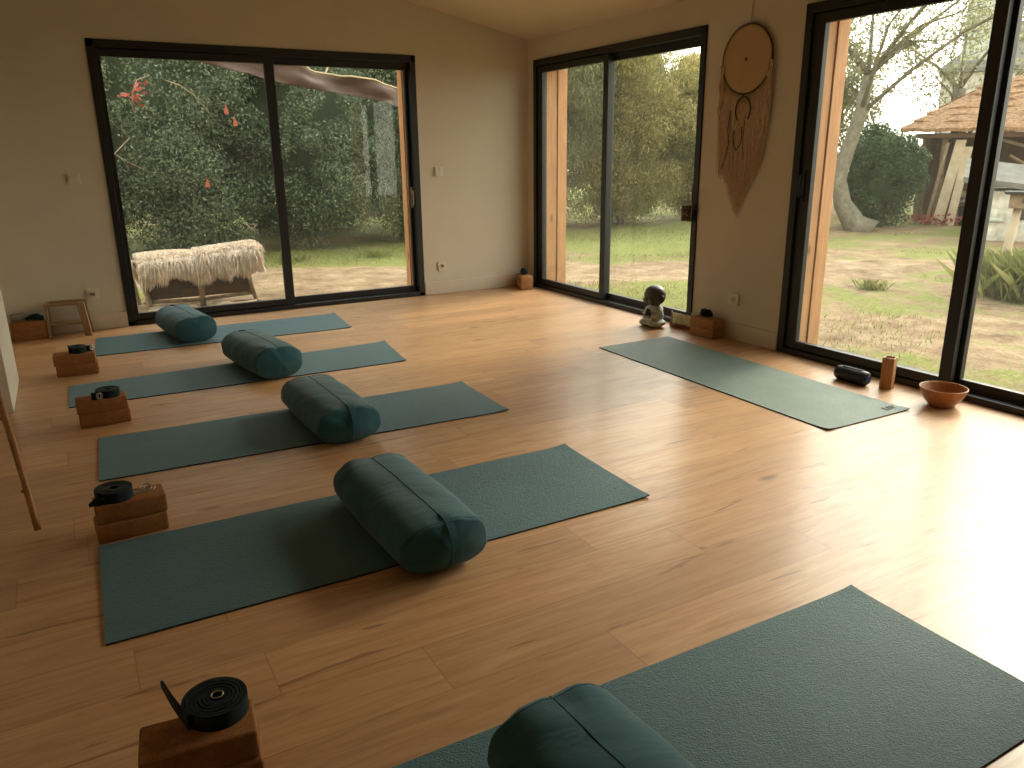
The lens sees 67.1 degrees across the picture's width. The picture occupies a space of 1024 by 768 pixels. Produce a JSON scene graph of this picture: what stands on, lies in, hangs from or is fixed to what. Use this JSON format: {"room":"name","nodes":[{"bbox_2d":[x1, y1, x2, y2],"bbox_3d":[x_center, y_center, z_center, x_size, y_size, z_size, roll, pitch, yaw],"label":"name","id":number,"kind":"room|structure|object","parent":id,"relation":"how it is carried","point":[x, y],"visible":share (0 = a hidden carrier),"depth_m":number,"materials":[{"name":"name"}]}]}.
{"room":"exercise studio","nodes":[
{"label":"exercise studio","id":0,"kind":"room"},
{"bbox_2d":[0,287,18,412],"bbox_3d":[-2.889,-1.407,3.680,0.385,3.124,0.690,-10,19,-28],"label":"wall","id":1,"kind":"structure","parent":0,"point":[9,379],"depth_m":4.05,"materials":[{"name":"paint"}]},
{"bbox_2d":[0,0,528,325],"bbox_3d":[-1.935,-2.158,6.191,5.230,3.304,0.310,-10,19,-28],"label":"wall","id":2,"kind":"structure","parent":0,"point":[58,241],"depth_m":5.77,"materials":[{"name":"paint"}]},
{"bbox_2d":[8,311,127,337],"bbox_3d":[-3.393,-0.418,5.644,1.056,0.115,0.014,-10,19,-28],"label":"baseboard","id":3,"kind":"structure","parent":2,"relation":"attached to","point":[115,319],"depth_m":5.79,"materials":[{"name":"paint"}]},
{"bbox_2d":[66,172,80,183],"bbox_3d":[-3.122,-1.465,5.497,0.082,0.082,0.016,-10,19,-28],"label":"light switch","id":4,"kind":"object","parent":2,"relation":"attached to","point":[72,177],"visible":1,"depth_m":5.49,"materials":[{"name":"plastic"}]},
{"bbox_2d":[86,288,99,299],"bbox_3d":[-3.112,-0.667,5.733,0.082,0.082,0.022,-10,19,-28],"label":"wall socket","id":5,"kind":"object","parent":2,"relation":"attached to","point":[93,293],"visible":1,"depth_m":5.73,"materials":[{"name":"plastic"}]},
{"bbox_2d":[84,38,424,325],"bbox_3d":[-1.964,-1.630,6.355,2.455,2.060,0.386,-10,19,-28],"label":"window","id":6,"kind":"structure","parent":2,"relation":"in","point":[404,65],"depth_m":6.19,"materials":[{"name":"black metal"}]},
{"bbox_2d":[434,167,442,175],"bbox_3d":[-0.649,-1.881,6.837,0.082,0.082,0.016,-10,19,-28],"label":"light switch","id":7,"kind":"object","parent":2,"relation":"attached to","point":[438,171],"visible":1,"depth_m":6.83,"materials":[{"name":"plastic"}]},
{"bbox_2d":[438,261,445,270],"bbox_3d":[-0.639,-1.079,7.073,0.082,0.082,0.022,-10,19,-28],"label":"wall socket","id":8,"kind":"object","parent":2,"relation":"attached to","point":[441,265],"visible":1,"depth_m":7.07,"materials":[{"name":"plastic"}]},
{"bbox_2d":[425,273,528,294],"bbox_3d":[-0.313,-0.950,7.308,1.101,0.115,0.014,-10,19,-28],"label":"baseboard","id":9,"kind":"structure","parent":2,"relation":"attached to","point":[459,285],"depth_m":7.26,"materials":[{"name":"paint"}]},
{"bbox_2d":[0,285,1023,767],"bbox_3d":[0.144,0.487,2.857,4.920,0.100,8.600,-10,19,-28],"label":"floor","id":10,"kind":"structure","parent":0,"point":[752,514],"depth_m":2.57,"materials":[{"name":"brown wood"}]},
{"bbox_2d":[0,390,41,530],"bbox_3d":[-2.182,-0.681,2.943,0.036,2.131,1.648,-15,22,-39],"label":"bamboo pole","id":11,"kind":"object","parent":10,"relation":"on","point":[4,417],"visible":1,"depth_m":2.71,"materials":[{"name":"brown wood"}]},
{"bbox_2d":[10,311,44,338],"bbox_3d":[-3.474,-0.424,5.556,0.235,0.178,0.040,-9,19,-27],"label":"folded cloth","id":12,"kind":"object","parent":10,"relation":"on","point":[20,316],"visible":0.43,"depth_m":5.51,"materials":[{"name":"grey fabric"}]},
{"bbox_2d":[12,328,48,340],"bbox_3d":[-3.437,-0.356,5.526,0.220,0.065,0.110,-7,18,-21],"label":"block","id":13,"kind":"object","parent":10,"relation":"on","point":[39,334],"visible":0.68,"depth_m":5.48,"materials":[{"name":"brown wood"}]},
{"bbox_2d":[10,318,46,331],"bbox_3d":[-3.438,-0.418,5.507,0.220,0.065,0.110,-7,18,-20],"label":"block","id":14,"kind":"object","parent":13,"relation":"on","point":[24,325],"visible":0.79,"depth_m":5.46,"materials":[{"name":"brown wood"}]},
{"bbox_2d":[25,313,43,319],"bbox_3d":[-3.399,-0.476,5.496,0.117,0.051,0.047,-10,19,-28],"label":"strap","id":15,"kind":"object","parent":14,"relation":"on","point":[36,316],"visible":1,"depth_m":5.48,"materials":[{"name":"black fabric"}]},
{"bbox_2d":[42,299,94,338],"bbox_3d":[-3.212,-0.476,5.604,0.280,0.246,0.162,-7,18,-22],"label":"wooden stool","id":16,"kind":"object","parent":10,"relation":"on","point":[85,320],"visible":1,"depth_m":5.58,"materials":[{"name":"brown wood"}]},
{"bbox_2d":[50,319,81,325],"bbox_3d":[-3.221,-0.446,5.609,0.224,0.015,0.110,-7,18,-21],"label":"shelf","id":17,"kind":"object","parent":16,"relation":"attached to","point":[68,322],"depth_m":5.58,"materials":[{"name":"brown wood"}]},
{"bbox_2d":[56,359,99,377],"bbox_3d":[-2.595,-0.095,4.620,0.220,0.065,0.110,-9,18,-25],"label":"block","id":18,"kind":"object","parent":10,"relation":"on","point":[88,368],"visible":0.87,"depth_m":4.57,"materials":[{"name":"brown wood"}]},
{"bbox_2d":[52,349,95,366],"bbox_3d":[-2.604,-0.157,4.601,0.220,0.065,0.110,-9,19,-26],"label":"block","id":19,"kind":"object","parent":18,"relation":"on","point":[59,358],"visible":0.96,"depth_m":4.56,"materials":[{"name":"brown wood"}]},
{"bbox_2d":[68,344,94,353],"bbox_3d":[-2.561,-0.212,4.594,0.139,0.044,0.092,-9,18,-25],"label":"strap","id":20,"kind":"object","parent":19,"relation":"on","point":[78,348],"visible":1,"depth_m":4.57,"materials":[{"name":"fabric"}]},
{"bbox_2d":[79,404,131,427],"bbox_3d":[-1.984,0.153,3.766,0.220,0.065,0.110,-10,19,-28],"label":"block","id":21,"kind":"object","parent":10,"relation":"on","point":[120,415],"visible":0.77,"depth_m":3.72,"materials":[{"name":"brown wood"}]},
{"bbox_2d":[75,390,127,414],"bbox_3d":[-1.991,0.091,3.748,0.220,0.065,0.110,-10,19,-29],"label":"block","id":22,"kind":"object","parent":21,"relation":"on","point":[84,404],"visible":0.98,"depth_m":3.70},
{"bbox_2d":[91,385,119,399],"bbox_3d":[-1.967,0.040,3.737,0.125,0.037,0.106,-10,19,-28],"label":"strap","id":23,"kind":"object","parent":22,"relation":"on","point":[111,391],"visible":1,"depth_m":3.71,"materials":[{"name":"fabric"}]},
{"bbox_2d":[93,511,168,543],"bbox_3d":[-1.311,0.475,2.662,0.220,0.065,0.110,-11,20,-31],"label":"block","id":24,"kind":"object","parent":10,"relation":"on","point":[118,530],"visible":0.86,"depth_m":2.62,"materials":[{"name":"brown wood"}]},
{"bbox_2d":[92,483,167,524],"bbox_3d":[-1.310,0.411,2.651,0.220,0.065,0.110,-10,19,-29],"label":"block","id":25,"kind":"object","parent":24,"relation":"on","point":[155,500],"visible":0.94,"depth_m":2.61,"materials":[{"name":"brown wood"}]},
{"bbox_2d":[89,480,155,506],"bbox_3d":[-1.323,0.364,2.627,0.196,0.039,0.113,-6,17,-18],"label":"strap","id":26,"kind":"object","parent":25,"relation":"on","point":[118,491],"visible":1,"depth_m":2.59,"materials":[{"name":"fabric"}]},
{"bbox_2d":[95,313,351,355],"bbox_3d":[-2.075,-0.379,5.644,1.738,0.011,0.586,-9,19,-26],"label":"yoga mat","id":27,"kind":"object","parent":10,"relation":"on","point":[112,345],"visible":0.76,"depth_m":5.61,"materials":[{"name":"rubber"}]},
{"bbox_2d":[155,304,216,342],"bbox_3d":[-2.345,-0.444,5.542,0.299,0.189,0.639,-13,21,-36],"label":"bolster","id":28,"kind":"object","parent":27,"relation":"on","point":[185,323],"visible":1,"depth_m":5.34,"materials":[{"name":"fabric"}]},
{"bbox_2d":[69,340,405,407],"bbox_3d":[-1.575,-0.086,4.643,1.916,0.010,0.585,-10,19,-28],"label":"yoga mat","id":29,"kind":"object","parent":10,"relation":"on","point":[377,353],"visible":0.82,"depth_m":4.55,"materials":[{"name":"rubber"}]},
{"bbox_2d":[221,329,301,378],"bbox_3d":[-1.517,-0.193,4.661,0.299,0.196,0.656,-13,21,-36],"label":"bolster","id":30,"kind":"object","parent":29,"relation":"on","point":[267,356],"visible":1,"depth_m":4.46,"materials":[{"name":"fabric"}]},
{"bbox_2d":[220,725,264,767],"bbox_3d":[-0.625,0.789,1.587,0.220,0.065,0.110,-7,18,-20],"label":"block","id":31,"kind":"object","parent":10,"relation":"on","point":[256,762],"visible":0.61,"depth_m":1.56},
{"bbox_2d":[138,699,259,767],"bbox_3d":[-0.633,0.727,1.568,0.220,0.065,0.110,-8,18,-22],"label":"block","id":32,"kind":"object","parent":31,"relation":"on","point":[166,744],"visible":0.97,"depth_m":1.53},
{"bbox_2d":[160,676,248,731],"bbox_3d":[-0.630,0.650,1.595,0.157,0.067,0.138,-10,19,-28],"label":"strap","id":33,"kind":"object","parent":32,"relation":"on","point":[215,704],"visible":1,"depth_m":1.58,"materials":[{"name":"fabric"}]},
{"bbox_2d":[99,381,508,481],"bbox_3d":[-0.959,0.185,3.711,1.828,0.011,0.571,-9,19,-26],"label":"yoga mat","id":34,"kind":"object","parent":10,"relation":"on","point":[156,450],"visible":0.79,"depth_m":3.58,"materials":[{"name":"rubber"}]},
{"bbox_2d":[281,374,380,443],"bbox_3d":[-0.875,0.105,3.686,0.311,0.169,0.712,-10,19,-29],"label":"bolster","id":35,"kind":"object","parent":34,"relation":"on","point":[326,406],"visible":1,"depth_m":3.48,"materials":[{"name":"fabric"}]},
{"bbox_2d":[99,444,649,645],"bbox_3d":[-0.420,0.476,2.717,1.836,0.011,0.633,-10,19,-28],"label":"yoga mat","id":36,"kind":"object","parent":10,"relation":"on","point":[157,582],"visible":0.83,"depth_m":2.55,"materials":[{"name":"rubber"}]},
{"bbox_2d":[333,453,486,573],"bbox_3d":[-0.359,0.416,2.620,0.320,0.172,0.725,-10,19,-29],"label":"bolster","id":37,"kind":"object","parent":36,"relation":"on","point":[417,520],"visible":1,"depth_m":2.43,"materials":[{"name":"fabric"}]},
{"bbox_2d":[516,280,531,289],"bbox_3d":[0.116,-0.947,7.367,0.110,0.065,0.220,-4,17,-12],"label":"block","id":38,"kind":"object","parent":10,"relation":"on","point":[523,286],"visible":0.84,"depth_m":7.27,"materials":[{"name":"brown wood"}]},
{"bbox_2d":[516,273,532,282],"bbox_3d":[0.116,-1.009,7.349,0.110,0.065,0.220,-5,17,-13],"label":"block","id":39,"kind":"object","parent":38,"relation":"on","point":[522,278],"visible":0.91,"depth_m":7.26,"materials":[{"name":"brown wood"}]},
{"bbox_2d":[520,268,527,273],"bbox_3d":[0.112,-1.070,7.330,0.070,0.063,0.116,1,17,5],"label":"strap","id":40,"kind":"object","parent":39,"relation":"on","point":[523,270],"visible":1,"depth_m":7.30,"materials":[{"name":"black fabric"}]},
{"bbox_2d":[639,285,665,327],"bbox_3d":[1.042,-0.575,5.670,0.173,0.306,0.208,-9,18,-25],"label":"seated statue","id":41,"kind":"object","parent":10,"relation":"on","point":[654,295],"visible":1,"depth_m":5.62,"materials":[{"name":"ceramic"}]},
{"bbox_2d":[669,311,690,330],"bbox_3d":[1.232,-0.461,5.617,0.032,0.112,0.200,-12,20,-33],"label":"picture frame","id":42,"kind":"object","parent":10,"relation":"on","point":[681,321],"visible":0.8,"depth_m":5.62,"materials":[{"name":"beige wood"}]},
{"bbox_2d":[690,325,723,338],"bbox_3d":[1.357,-0.370,5.392,0.110,0.065,0.220,-10,19,-29],"label":"block","id":43,"kind":"object","parent":10,"relation":"on","point":[696,330],"visible":0.88,"depth_m":5.32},
{"bbox_2d":[690,314,723,329],"bbox_3d":[1.357,-0.433,5.374,0.110,0.065,0.220,-10,19,-30],"label":"block","id":44,"kind":"object","parent":43,"relation":"on","point":[710,322],"visible":0.89,"depth_m":5.32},
{"bbox_2d":[700,308,712,316],"bbox_3d":[1.350,-0.495,5.364,0.075,0.059,0.107,-8,18,-24],"label":"strap","id":45,"kind":"object","parent":44,"relation":"on","point":[704,312],"visible":1,"depth_m":5.33,"materials":[{"name":"black fabric"}]},
{"bbox_2d":[391,584,1023,767],"bbox_3d":[0.342,0.804,1.590,1.842,0.011,0.646,-10,19,-28],"label":"yoga mat","id":46,"kind":"object","parent":10,"relation":"on","point":[842,678],"visible":0.9,"depth_m":1.81,"materials":[{"name":"rubber"}]},
{"bbox_2d":[487,683,694,767],"bbox_3d":[0.249,0.791,1.335,0.333,0.175,0.739,-10,19,-29],"label":"bolster","id":47,"kind":"object","parent":46,"relation":"on","point":[580,725],"visible":1,"depth_m":1.48,"materials":[{"name":"fabric"}]},
{"bbox_2d":[599,336,909,429],"bbox_3d":[1.267,-0.061,4.454,0.624,0.011,1.861,-10,19,-28],"label":"yoga mat","id":48,"kind":"object","parent":10,"relation":"on","point":[822,405],"visible":1,"depth_m":4.24,"materials":[{"name":"green rubber"}]},
{"bbox_2d":[834,365,870,385],"bbox_3d":[1.881,-0.050,4.270,0.081,0.083,0.205,-10,19,-28],"label":"speaker","id":49,"kind":"object","parent":10,"relation":"on","point":[843,372],"visible":1,"depth_m":4.23},
{"bbox_2d":[879,355,897,389],"bbox_3d":[2.019,-0.061,4.145,0.060,0.172,0.060,13,21,39],"label":"wooden holder","id":50,"kind":"object","parent":10,"relation":"on","point":[889,363],"visible":1,"depth_m":4.12,"materials":[{"name":"brown wood"}]},
{"bbox_2d":[919,381,968,408],"bbox_3d":[2.153,0.061,3.865,0.220,0.096,0.220,-10,19,-28],"label":"wooden bowl","id":51,"kind":"object","parent":10,"relation":"on","point":[938,394],"visible":1,"depth_m":3.83,"materials":[{"name":"brown wood"}]},
{"bbox_2d":[403,0,683,39],"bbox_3d":[0.182,-2.240,2.298,5.380,1.183,9.060,-10,19,-28],"label":"ceiling","id":52,"kind":"structure","parent":0,"point":[525,19],"depth_m":6.11,"materials":[{"name":"paint"}]},
{"bbox_2d":[527,0,823,332],"bbox_3d":[2.407,-0.966,3.769,0.310,2.312,8.600,-10,19,-28],"label":"wall","id":53,"kind":"structure","parent":0,"point":[743,254],"depth_m":5.08,"materials":[{"name":"paint"}]},
{"bbox_2d":[533,25,707,321],"bbox_3d":[0.908,-1.667,6.367,0.386,2.060,2.210,-10,19,-28],"label":"window","id":54,"kind":"structure","parent":53,"relation":"in","point":[549,73],"depth_m":6.67,"materials":[{"name":"black metal"}]},
{"bbox_2d":[681,193,691,221],"bbox_3d":[1.228,-1.243,5.432,0.037,0.196,0.101,-10,19,-28],"label":"charm","id":55,"kind":"object","parent":54,"relation":"hanging from","point":[686,210],"visible":1,"depth_m":5.42,"materials":[{"name":"wood"}]},
{"bbox_2d":[690,312,777,350],"bbox_3d":[1.502,-0.368,5.291,0.014,0.115,0.799,-10,19,-28],"label":"baseboard","id":56,"kind":"structure","parent":53,"relation":"attached to","point":[736,331],"depth_m":5.14,"materials":[{"name":"paint"}]},
{"bbox_2d":[729,293,738,305],"bbox_3d":[1.497,-0.571,5.227,0.022,0.082,0.082,-10,19,-28],"label":"wall socket","id":57,"kind":"object","parent":53,"relation":"attached to","point":[733,298],"visible":1,"depth_m":5.22,"materials":[{"name":"plastic"}]},
{"bbox_2d":[716,0,773,216],"bbox_3d":[1.466,-1.722,4.895,0.046,1.314,0.448,-10,19,-28],"label":"catcher","id":58,"kind":"object","parent":53,"relation":"attached to","point":[747,63],"visible":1,"depth_m":4.88,"materials":[{"name":"beige fabric"}]},
{"bbox_2d":[776,0,1023,416],"bbox_3d":[2.413,-0.914,3.792,0.414,2.060,2.328,-10,19,-28],"label":"window","id":59,"kind":"structure","parent":53,"relation":"in","point":[828,22],"depth_m":4.38,"materials":[{"name":"black metal"}]},
{"label":"outside","id":60,"kind":"structure","parent":0,"visible":0},
{"bbox_2d":[200,61,397,106],"bbox_3d":[-2.675,-3.766,9.040,6.015,1.244,1.829,-11,19,-30],"label":"cloth","id":61,"kind":"object","parent":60,"point":[302,76],"visible":0.48,"depth_m":8.57,"materials":[{"name":"fabric"}]},
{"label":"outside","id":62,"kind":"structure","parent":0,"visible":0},
{"bbox_2d":[126,185,1023,392],"bbox_3d":[-0.417,-4.054,18.323,70.000,0.001,60.000,-10,19,-28],"label":"ground","id":63,"kind":"structure","parent":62,"point":[995,356],"depth_m":8.75,"materials":[{"name":"green plant"}]},
{"bbox_2d":[149,306,164,310],"bbox_3d":[-3.230,-0.677,7.050,0.159,0.066,0.142,-10,19,-28],"label":"stone","id":64,"kind":"object","parent":63,"relation":"on","point":[155,307],"visible":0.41,"depth_m":7.00,"materials":[{"name":"beige stone"}]},
{"bbox_2d":[100,57,283,252],"bbox_3d":[-4.864,-4.092,10.481,3.474,4.743,3.173,0,17,1],"label":"shrub","id":65,"kind":"object","parent":63,"relation":"on","point":[178,146],"visible":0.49,"depth_m":9.99,"materials":[{"name":"green plant"}]},
{"bbox_2d":[114,138,147,170],"bbox_3d":[-4.542,-2.734,9.201,0.130,0.387,0.395,4,17,15],"label":"bare branch","id":66,"kind":"object","parent":65,"relation":"attached to","point":[128,138],"visible":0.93,"depth_m":9.14,"materials":[{"name":"brown wood"}]},
{"bbox_2d":[117,79,156,112],"bbox_3d":[-4.371,-3.363,9.020,0.271,0.376,0.382,13,21,39],"label":"leaves","id":67,"kind":"object","parent":65,"relation":"attached to","point":[124,94],"visible":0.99,"depth_m":9.04,"materials":[{"name":"red plant"}]},
{"bbox_2d":[132,75,148,111],"bbox_3d":[-4.349,-3.410,9.064,0.239,0.416,0.112,-10,19,-28],"label":"bare branch","id":68,"kind":"object","parent":65,"relation":"attached to","point":[148,75],"visible":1,"depth_m":9.02,"materials":[{"name":"brown wood"}]},
{"bbox_2d":[163,79,211,115],"bbox_3d":[-3.895,-3.453,9.309,0.506,0.408,0.132,-10,19,-28],"label":"bare branch","id":69,"kind":"object","parent":65,"relation":"attached to","point":[163,79],"visible":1,"depth_m":9.23,"materials":[{"name":"wood"}]},
{"bbox_2d":[130,258,257,310],"bbox_3d":[-3.048,-0.999,7.386,1.206,0.493,0.494,-10,19,-28],"label":"garden bench","id":70,"kind":"object","parent":63,"relation":"on","point":[176,288],"visible":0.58,"depth_m":7.23,"materials":[{"name":"wood"}]},
{"bbox_2d":[131,249,210,292],"bbox_3d":[-3.211,-1.085,7.253,0.703,0.344,0.626,-10,19,-28],"label":"sheepskin","id":71,"kind":"object","parent":70,"relation":"on","point":[153,267],"visible":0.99,"depth_m":7.04,"materials":[{"name":"fur"}]},
{"bbox_2d":[190,239,265,284],"bbox_3d":[-2.760,-1.190,7.488,0.664,0.384,0.620,-10,19,-28],"label":"sheepskin","id":72,"kind":"object","parent":70,"relation":"on","point":[242,257],"visible":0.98,"depth_m":7.29,"materials":[{"name":"fur"}]},
{"bbox_2d":[212,299,230,304],"bbox_3d":[-2.746,-0.762,7.308,0.172,0.068,0.155,-10,19,-28],"label":"stone","id":73,"kind":"object","parent":63,"relation":"on","point":[220,300],"visible":0.56,"depth_m":7.27,"materials":[{"name":"beige stone"}]},
{"bbox_2d":[211,299,256,305],"bbox_3d":[-2.623,-0.745,7.240,0.079,0.052,0.556,14,22,41],"label":"stick","id":74,"kind":"object","parent":63,"relation":"on","point":[256,299],"visible":0.34,"depth_m":7.25,"materials":[{"name":"beige wood"}]},
{"bbox_2d":[234,299,263,301],"bbox_3d":[-2.423,-0.799,7.439,0.504,0.037,0.065,0,17,2],"label":"stick","id":75,"kind":"object","parent":63,"relation":"on","point":[245,299],"visible":0.33,"depth_m":7.43,"materials":[{"name":"beige wood"}]},
{"bbox_2d":[223,164,360,232],"bbox_3d":[-4.214,-5.950,13.811,5.792,6.382,3.942,-8,18,-25],"label":"tree","id":76,"kind":"object","parent":63,"relation":"on","point":[333,226],"visible":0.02,"depth_m":14.50,"materials":[{"name":"green plant"}]},
{"bbox_2d":[194,63,402,248],"bbox_3d":[-3.006,-4.135,11.489,3.427,4.209,2.969,-1,17,-2],"label":"shrub","id":77,"kind":"object","parent":63,"relation":"on","point":[324,157],"visible":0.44,"depth_m":10.96,"materials":[{"name":"green plant"}]},
{"bbox_2d":[275,251,327,263],"bbox_3d":[-2.919,-1.719,10.388,0.628,0.130,0.656,12,21,37],"label":"tussock","id":78,"kind":"object","parent":63,"relation":"on","point":[294,257],"visible":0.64,"depth_m":10.30,"materials":[{"name":"green plant"}]},
{"bbox_2d":[351,246,394,257],"bbox_3d":[-1.898,-1.825,10.682,0.564,0.143,0.538,-10,19,-28],"label":"tussock","id":79,"kind":"object","parent":63,"relation":"on","point":[376,252],"visible":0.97,"depth_m":10.64,"materials":[{"name":"green plant"}]},
{"bbox_2d":[359,69,404,239],"bbox_3d":[-1.401,-4.756,12.572,3.173,4.743,3.474,9,19,29],"label":"shrub","id":80,"kind":"object","parent":63,"relation":"on","point":[398,214],"visible":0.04,"depth_m":11.87,"materials":[{"name":"green plant"}]},
{"bbox_2d":[566,62,621,221],"bbox_3d":[0.287,-5.067,13.636,3.575,4.693,3.030,-11,19,-31],"label":"shrub","id":81,"kind":"object","parent":63,"relation":"on","point":[588,97],"visible":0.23,"depth_m":13.38,"materials":[{"name":"green plant"}]},
{"bbox_2d":[566,49,699,225],"bbox_3d":[2.045,-5.058,14.612,3.285,4.081,3.276,0,17,1],"label":"tree","id":82,"kind":"object","parent":63,"relation":"on","point":[646,107],"visible":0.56,"depth_m":13.92,"materials":[{"name":"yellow plant"}]},
{"bbox_2d":[648,49,699,216],"bbox_3d":[4.143,-5.102,15.729,3.276,3.428,3.285,-12,20,-33],"label":"shrub","id":83,"kind":"object","parent":63,"relation":"on","point":[680,202],"visible":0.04,"depth_m":15.49,"materials":[{"name":"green plant"}]},
{"bbox_2d":[836,16,893,161],"bbox_3d":[6.763,-6.613,18.081,4.548,4.971,3.867,-14,21,-38],"label":"tree","id":84,"kind":"object","parent":63,"relation":"on","point":[849,102],"visible":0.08,"depth_m":17.42,"materials":[{"name":"green plant"}]},
{"bbox_2d":[850,277,894,291],"bbox_3d":[3.637,-1.000,7.756,0.395,0.117,0.338,2,17,8],"label":"tussock","id":85,"kind":"object","parent":63,"relation":"on","point":[869,285],"visible":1,"depth_m":7.74,"materials":[{"name":"green plant"}]},
{"bbox_2d":[836,121,933,226],"bbox_3d":[6.608,-3.730,13.869,1.655,1.869,1.625,14,22,40],"label":"round bush","id":86,"kind":"object","parent":63,"relation":"on","point":[887,169],"visible":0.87,"depth_m":13.46,"materials":[{"name":"green plant"}]},
{"bbox_2d":[833,0,1023,232],"bbox_3d":[6.243,-4.999,12.443,5.214,5.566,4.000,1,17,7],"label":"leaning tree","id":87,"kind":"object","parent":63,"relation":"on","point":[851,219],"visible":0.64,"depth_m":12.68,"materials":[{"name":"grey plant"}]},
{"bbox_2d":[906,213,962,225],"bbox_3d":[7.965,-3.034,14.136,1.470,0.302,0.929,3,17,13],"label":"flowers","id":88,"kind":"object","parent":63,"relation":"on","point":[931,218],"visible":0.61,"depth_m":14.11,"materials":[{"name":"red plant"}]},
{"bbox_2d":[846,0,1023,149],"bbox_3d":[9.383,-5.891,15.496,5.898,5.054,3.580,8,19,28],"label":"tree","id":89,"kind":"object","parent":63,"relation":"on","point":[958,90],"visible":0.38,"depth_m":15.46,"materials":[{"name":"green plant"}]},
{"bbox_2d":[924,143,949,224],"bbox_3d":[7.776,-3.655,14.145,0.366,1.450,0.062,-9,18,-25],"label":"wooden board","id":90,"kind":"object","parent":63,"relation":"on","point":[947,144],"visible":1,"depth_m":14.11,"materials":[{"name":"brown wood"}]},
{"bbox_2d":[931,140,966,225],"bbox_3d":[7.952,-3.658,14.061,0.480,1.500,0.158,-9,18,-25],"label":"wooden board","id":91,"kind":"object","parent":63,"relation":"on","point":[959,147],"visible":1,"depth_m":14.04,"materials":[{"name":"brown wood"}]},
{"bbox_2d":[945,147,972,225],"bbox_3d":[8.095,-3.579,13.998,0.403,1.380,0.141,-13,21,-36],"label":"wooden board","id":92,"kind":"object","parent":63,"relation":"on","point":[959,183],"visible":0.86,"depth_m":13.99,"materials":[{"name":"brown wood"}]},
{"bbox_2d":[957,201,963,225],"bbox_3d":[8.264,-3.117,14.078,0.300,0.445,0.300,9,19,29],"label":"bucket","id":93,"kind":"object","parent":63,"relation":"on","point":[960,207],"visible":0.41,"depth_m":14.05,"materials":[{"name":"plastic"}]},
{"bbox_2d":[900,75,1023,220],"bbox_3d":[10.322,-4.345,14.259,5.550,2.710,3.050,9,19,29],"label":"hut","id":94,"kind":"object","parent":63,"relation":"on","point":[961,115],"visible":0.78,"depth_m":14.23,"materials":[{"name":"brown wood"}]},
{"bbox_2d":[934,0,1023,132],"bbox_3d":[14.857,-7.394,20.154,6.650,5.020,3.720,9,19,29],"label":"tree","id":95,"kind":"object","parent":63,"relation":"on","point":[980,68],"visible":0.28,"depth_m":19.73,"materials":[{"name":"plant"}]},
{"bbox_2d":[936,245,1023,304],"bbox_3d":[4.814,-1.024,7.224,1.636,0.442,1.535,1,17,4],"label":"tussock","id":96,"kind":"object","parent":63,"relation":"on","point":[1002,275],"visible":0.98,"depth_m":7.10,"materials":[{"name":"green plant"}]},
{"bbox_2d":[963,158,1023,241],"bbox_3d":[8.387,-2.773,11.691,2.780,1.250,1.440,9,19,29],"label":"oven","id":97,"kind":"object","parent":63,"relation":"on","point":[1010,176],"visible":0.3,"depth_m":11.67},
{"bbox_2d":[973,13,1023,73],"bbox_3d":[7.815,-4.534,10.486,5.111,5.345,3.833,-10,19,-28],"label":"tree","id":98,"kind":"object","parent":63,"relation":"on","point":[978,17],"visible":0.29,"depth_m":11.09,"materials":[{"name":"green plant"}]},
{"bbox_2d":[1002,190,1023,252],"bbox_3d":[4.902,-1.361,7.496,0.340,0.989,0.280,9,19,29],"label":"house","id":99,"kind":"structure","parent":63,"relation":"on","point":[1016,201],"depth_m":7.42,"materials":[{"name":"brown wood"}]},
{"bbox_3d":[8.561,-3.570,14.388,0.570,1.130,0.300,9,19,29],"label":"shelf","id":100,"kind":"object","parent":63,"relation":"on","visible":0},
{"bbox_2d":[960,190,965,199],"bbox_3d":[8.425,-3.543,14.481,0.223,0.174,0.218,4,17,15],"label":"stone","id":101,"kind":"object","parent":100,"relation":"on","point":[963,194],"visible":0.4,"depth_m":14.40,"materials":[{"name":"brown stone"}]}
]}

